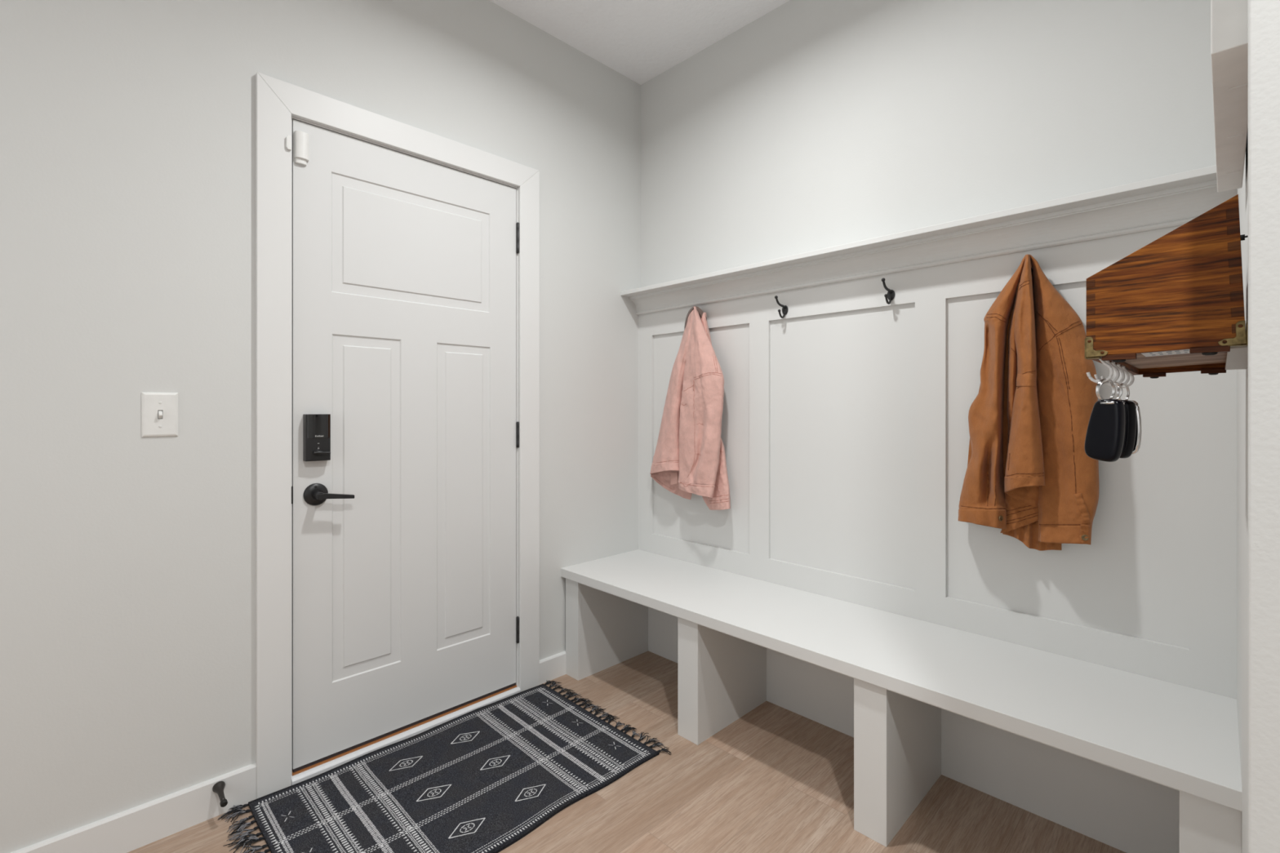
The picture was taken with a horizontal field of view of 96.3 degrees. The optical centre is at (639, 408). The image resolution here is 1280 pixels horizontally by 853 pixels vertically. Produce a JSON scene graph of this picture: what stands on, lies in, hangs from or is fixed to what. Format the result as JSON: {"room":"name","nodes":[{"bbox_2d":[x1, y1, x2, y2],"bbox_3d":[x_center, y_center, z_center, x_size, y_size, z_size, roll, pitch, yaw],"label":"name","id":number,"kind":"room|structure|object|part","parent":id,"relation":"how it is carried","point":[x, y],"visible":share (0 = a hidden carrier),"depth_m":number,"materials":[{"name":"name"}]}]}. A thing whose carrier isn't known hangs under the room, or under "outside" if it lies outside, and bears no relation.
{"room":"mudroom","nodes":[
{"label":"mudroom","id":0,"kind":"room"},
{"bbox_2d":[0,0,640,852],"bbox_3d":[-1.318,-0.223,1.645,3.600,2.787,0.120,0,0,-45],"label":"wall","id":1,"kind":"structure","parent":0,"point":[127,127],"depth_m":1.60,"materials":[{"name":"paint"}]},
{"bbox_2d":[10,763,256,852],"bbox_3d":[-1.850,1.118,1.024,1.970,0.106,0.014,0,0,-45],"label":"baseboard","id":2,"kind":"structure","parent":1,"relation":"attached to","point":[126,831],"depth_m":1.55,"materials":[{"name":"white paint"}]},
{"bbox_2d":[141,391,177,437],"bbox_3d":[-1.305,0.018,1.560,0.077,0.121,0.018,0,0,-45],"label":"light switch","id":3,"kind":"object","parent":1,"relation":"attached to","point":[159,411],"visible":1,"depth_m":1.56,"materials":[{"name":"white plastic"}]},
{"bbox_2d":[212,781,227,807],"bbox_3d":[-1.183,1.091,1.619,0.031,0.037,0.083,0,0,-45],"label":"door stop","id":4,"kind":"object","parent":1,"relation":"attached to","point":[219,787],"visible":1,"depth_m":1.63,"materials":[{"name":"brown metal"}]},
{"bbox_3d":[-1.188,1.089,1.624,0.031,0.033,0.069,0,0,-45],"label":"stem","id":5,"kind":"part","parent":4,"relation":"part of","materials":[{"name":"brown metal"}]},
{"bbox_2d":[255,71,539,799],"bbox_3d":[-0.817,0.084,2.098,1.009,2.174,0.180,0,0,-45],"label":"door","id":6,"kind":"structure","parent":1,"relation":"in","point":[397,268],"depth_m":1.98,"materials":[{"name":"paint"}]},
{"bbox_2d":[285,135,291,150],"bbox_3d":[-1.080,-0.816,1.763,0.014,0.042,0.008,0,0,-45],"label":"magnet","id":7,"kind":"object","parent":6,"relation":"attached to","point":[288,139],"visible":1,"depth_m":1.76,"materials":[{"name":"white plastic"}]},
{"bbox_3d":[-1.094,0.271,1.795,0.008,0.054,0.021,0,0,-45],"label":"strike plate","id":8,"kind":"part","parent":6,"relation":"part of","materials":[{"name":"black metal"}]},
{"bbox_2d":[293,130,309,165],"bbox_3d":[-1.062,-0.817,1.800,0.040,0.098,0.019,0,0,-45],"label":"sensor","id":9,"kind":"object","parent":6,"relation":"attached to","point":[301,140],"visible":1,"depth_m":1.79,"materials":[{"name":"white plastic"}]},
{"bbox_3d":[-1.035,0.276,1.832,0.071,0.071,0.012,0,0,-45],"label":"handle","id":10,"kind":"part","parent":6,"relation":"part of","materials":[{"name":"black metal"}]},
{"bbox_3d":[-0.984,0.278,1.841,0.111,0.030,0.050,0,0,-45],"label":"lever","id":11,"kind":"part","parent":6,"relation":"part of","materials":[{"name":"black metal"}]},
{"bbox_2d":[539,650,565,684],"bbox_3d":[-0.229,1.122,2.627,0.571,0.096,0.014,0,0,-45],"label":"baseboard","id":12,"kind":"structure","parent":1,"relation":"attached to","point":[553,667],"depth_m":2.47,"materials":[{"name":"white paint"}]},
{"bbox_2d":[127,651,1125,852],"bbox_3d":[0.130,1.210,0.180,3.900,0.080,5.200,0,0,-45],"label":"floor","id":13,"kind":"structure","parent":0,"point":[775,779],"depth_m":1.68,"materials":[{"name":"brown wood"}]},
{"bbox_2d":[217,680,671,852],"bbox_3d":[-0.552,1.163,1.807,1.204,0.013,0.746,0,0,-45],"label":"area rug","id":14,"kind":"object","parent":13,"relation":"on","point":[482,780],"visible":1,"depth_m":1.77,"materials":[{"name":"grey fabric"}]},
{"bbox_2d":[560,549,1242,852],"bbox_3d":[0.548,0.937,1.953,0.478,0.467,2.068,0,0,-45],"label":"storage bench","id":15,"kind":"object","parent":13,"relation":"on","point":[1126,762],"visible":0.97,"depth_m":1.64,"materials":[{"name":"paint"}]},
{"bbox_3d":[-0.290,0.956,2.498,0.018,0.430,0.088,0,0,-45],"label":"leg","id":16,"kind":"part","parent":15,"relation":"part of","materials":[{"name":"paint"}]},
{"bbox_3d":[0.174,0.956,2.028,0.018,0.430,0.092,0,0,-45],"label":"leg","id":17,"kind":"part","parent":15,"relation":"part of","materials":[{"name":"paint"}]},
{"bbox_3d":[0.632,0.956,1.566,0.018,0.430,0.090,0,0,-45],"label":"leg","id":18,"kind":"part","parent":15,"relation":"part of","materials":[{"name":"paint"}]},
{"bbox_3d":[0.703,0.956,2.106,0.018,0.430,2.065,0,0,-45],"label":"panel","id":19,"kind":"part","parent":15,"relation":"part of","materials":[{"name":"paint"}]},
{"bbox_3d":[1.093,0.956,1.099,0.018,0.430,0.084,0,0,-45],"label":"leg","id":20,"kind":"part","parent":15,"relation":"part of","materials":[{"name":"paint"}]},
{"bbox_2d":[488,0,789,84],"bbox_3d":[0.289,-1.667,0.020,3.900,0.100,4.750,0,0,-45],"label":"ceiling","id":21,"kind":"structure","parent":0,"point":[640,40],"depth_m":2.42,"materials":[{"name":"white paint"}]},
{"bbox_2d":[640,0,1216,287],"bbox_3d":[0.837,-0.223,2.133,0.150,2.787,2.515,0,0,-45],"label":"wall","id":22,"kind":"structure","parent":0,"point":[811,125],"depth_m":1.96,"materials":[{"name":"paint"}]},
{"bbox_2d":[774,295,787,318],"bbox_3d":[0.549,-0.395,2.241,0.073,0.083,0.026,0,0,-45],"label":"coat hook","id":23,"kind":"object","parent":22,"relation":"attached to","point":[784,309],"visible":1,"depth_m":2.25,"materials":[{"name":"black metal"}]},
{"bbox_3d":[0.549,-0.413,2.240,0.072,0.045,0.012,0,0,-45],"label":"arm","id":24,"kind":"part","parent":23,"relation":"part of","materials":[{"name":"black metal"}]},
{"bbox_3d":[0.557,-0.369,2.249,0.050,0.032,0.011,0,0,-45],"label":"arm","id":25,"kind":"part","parent":23,"relation":"part of","materials":[{"name":"black metal"}]},
{"bbox_3d":[0.573,-0.387,2.264,0.004,0.038,0.026,0,0,-45],"label":"plate","id":26,"kind":"part","parent":23,"relation":"part of","materials":[{"name":"black metal"}]},
{"bbox_2d":[881,278,894,304],"bbox_3d":[0.839,-0.396,1.948,0.073,0.083,0.026,0,0,-45],"label":"coat hook","id":27,"kind":"object","parent":22,"relation":"attached to","point":[890,295],"visible":1,"depth_m":1.96,"materials":[{"name":"black metal"}]},
{"bbox_3d":[0.839,-0.415,1.947,0.072,0.045,0.012,0,0,-45],"label":"arm","id":28,"kind":"part","parent":27,"relation":"part of","materials":[{"name":"black metal"}]},
{"bbox_3d":[0.848,-0.371,1.956,0.050,0.032,0.011,0,0,-45],"label":"arm","id":29,"kind":"part","parent":27,"relation":"part of","materials":[{"name":"black metal"}]},
{"bbox_3d":[0.863,-0.389,1.971,0.004,0.038,0.026,0,0,-45],"label":"plate","id":30,"kind":"part","parent":27,"relation":"part of","materials":[{"name":"black metal"}]},
{"bbox_2d":[620,164,1236,315],"bbox_3d":[0.681,-0.513,2.085,0.139,0.100,2.065,0,0,-45],"label":"wall shelf","id":31,"kind":"object","parent":22,"relation":"attached to","point":[1174,200],"visible":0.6,"depth_m":1.75,"materials":[{"name":"paint"}]},
{"bbox_2d":[638,226,1236,698],"bbox_3d":[0.724,0.113,2.127,0.018,1.315,2.065,0,0,-45],"label":"wall paneling","id":32,"kind":"structure","parent":22,"relation":"attached to","point":[845,435],"depth_m":1.89,"materials":[{"name":"paint"}]},
{"bbox_3d":[0.722,-0.450,2.125,0.012,0.191,2.065,0,0,-45],"label":"rail","id":33,"kind":"part","parent":32,"relation":"part of","materials":[{"name":"paint"}]},
{"bbox_3d":[0.722,0.690,2.125,0.012,0.160,2.065,0,0,-45],"label":"rail","id":34,"kind":"part","parent":32,"relation":"part of","materials":[{"name":"paint"}]},
{"bbox_2d":[1236,0,1279,852],"bbox_3d":[1.888,-0.223,0.052,1.280,2.787,2.546,0,0,-45],"label":"wall","id":35,"kind":"structure","parent":0,"point":[1258,385],"depth_m":0.50,"materials":[{"name":"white off-white paint"}]},
{"bbox_2d":[1084,194,1248,387],"bbox_3d":[0.715,-0.117,0.761,0.492,0.179,0.135,0,0,-45],"label":"wooden box","id":36,"kind":"object","parent":35,"relation":"attached to","point":[1175,303],"visible":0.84,"depth_m":0.59,"materials":[{"name":"brown wood"}]},
{"bbox_2d":[1084,378,1124,462],"bbox_3d":[0.517,0.013,0.638,0.024,0.092,0.036,0,0,-45],"label":"key","id":37,"kind":"object","parent":36,"relation":"hanging from","point":[1105,432],"visible":1,"depth_m":0.63,"materials":[{"name":"plastic"}]},
{"bbox_3d":[0.672,-0.102,0.805,0.473,0.091,0.008,0,0,-45],"label":"panel","id":38,"kind":"part","parent":36,"relation":"part of","materials":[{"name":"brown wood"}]},
{"bbox_2d":[1098,381,1136,458],"bbox_3d":[0.559,0.013,0.674,0.024,0.092,0.035,0,0,-19],"label":"key","id":39,"kind":"object","parent":36,"relation":"hanging from","point":[1130,406],"visible":0.48,"depth_m":0.66,"materials":[{"name":"plastic"}]},
{"bbox_2d":[1116,382,1141,454],"bbox_3d":[0.640,0.014,0.750,0.028,0.093,0.026,0,0,-45],"label":"key","id":40,"kind":"object","parent":36,"relation":"hanging from","point":[1138,434],"visible":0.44,"depth_m":0.74,"materials":[{"name":"plastic"}]},
{"bbox_3d":[0.712,-0.071,0.765,0.473,0.010,0.105,0,0,-45],"label":"board","id":41,"kind":"part","parent":36,"relation":"part of","materials":[{"name":"brown wood"}]},
{"bbox_3d":[0.883,-0.132,0.934,0.008,0.150,0.122,0,0,-45],"label":"panel","id":42,"kind":"part","parent":36,"relation":"part of","materials":[{"name":"brown wood"}]},
{"bbox_3d":[0.755,-0.061,0.722,0.450,0.004,0.023,0,0,-45],"label":"wall rail","id":43,"kind":"part","parent":36,"relation":"part of","materials":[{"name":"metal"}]},
{"bbox_2d":[1210,0,1248,191],"bbox_3d":[0.760,-0.599,0.738,0.520,0.501,0.031,0,0,-45],"label":"canvas","id":44,"kind":"object","parent":35,"relation":"attached to","point":[1228,18],"visible":0.9,"depth_m":0.62,"materials":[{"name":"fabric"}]},
{"bbox_3d":[1.129,-0.389,1.655,0.073,0.083,0.026,0,0,-45],"label":"coat hook","id":45,"kind":"object","parent":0,"visible":0},
{"bbox_2d":[958,254,1098,551],"bbox_3d":[1.088,-0.019,1.639,0.144,0.851,0.348,0,0,-45],"label":"jacket","id":46,"kind":"object","parent":45,"relation":"hanging from","point":[1030,476],"visible":1,"depth_m":1.60,"materials":[{"name":"brown fabric"}]},
{"bbox_3d":[1.040,-0.043,1.703,0.106,0.795,0.191,0,0,-45],"label":"panel","id":47,"kind":"part","parent":46,"relation":"part of","materials":[{"name":"brown fabric"}]},
{"bbox_3d":[1.167,-0.032,1.584,0.092,0.813,0.157,0,0,-45],"label":"panel","id":48,"kind":"part","parent":46,"relation":"part of","materials":[{"name":"brown fabric"}]},
{"bbox_3d":[0.260,-0.391,2.534,0.073,0.083,0.026,0,0,-45],"label":"coat hook","id":49,"kind":"object","parent":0,"visible":0},
{"bbox_2d":[649,306,730,510],"bbox_3d":[0.191,-0.006,2.547,0.145,0.888,0.497,0,0,-45],"label":"jacket","id":50,"kind":"object","parent":49,"relation":"hanging from","point":[689,458],"visible":1,"depth_m":2.46,"materials":[{"name":"pink fabric"}]},
{"bbox_3d":[0.135,-0.066,2.616,0.103,0.768,0.302,0,0,-45],"label":"panel","id":51,"kind":"part","parent":50,"relation":"part of","materials":[{"name":"pink fabric"}]},
{"bbox_3d":[0.324,0.277,2.451,0.064,0.323,0.172,0,0,-45],"label":"panel","id":52,"kind":"part","parent":50,"relation":"part of","materials":[{"name":"pink fabric"}]}
]}

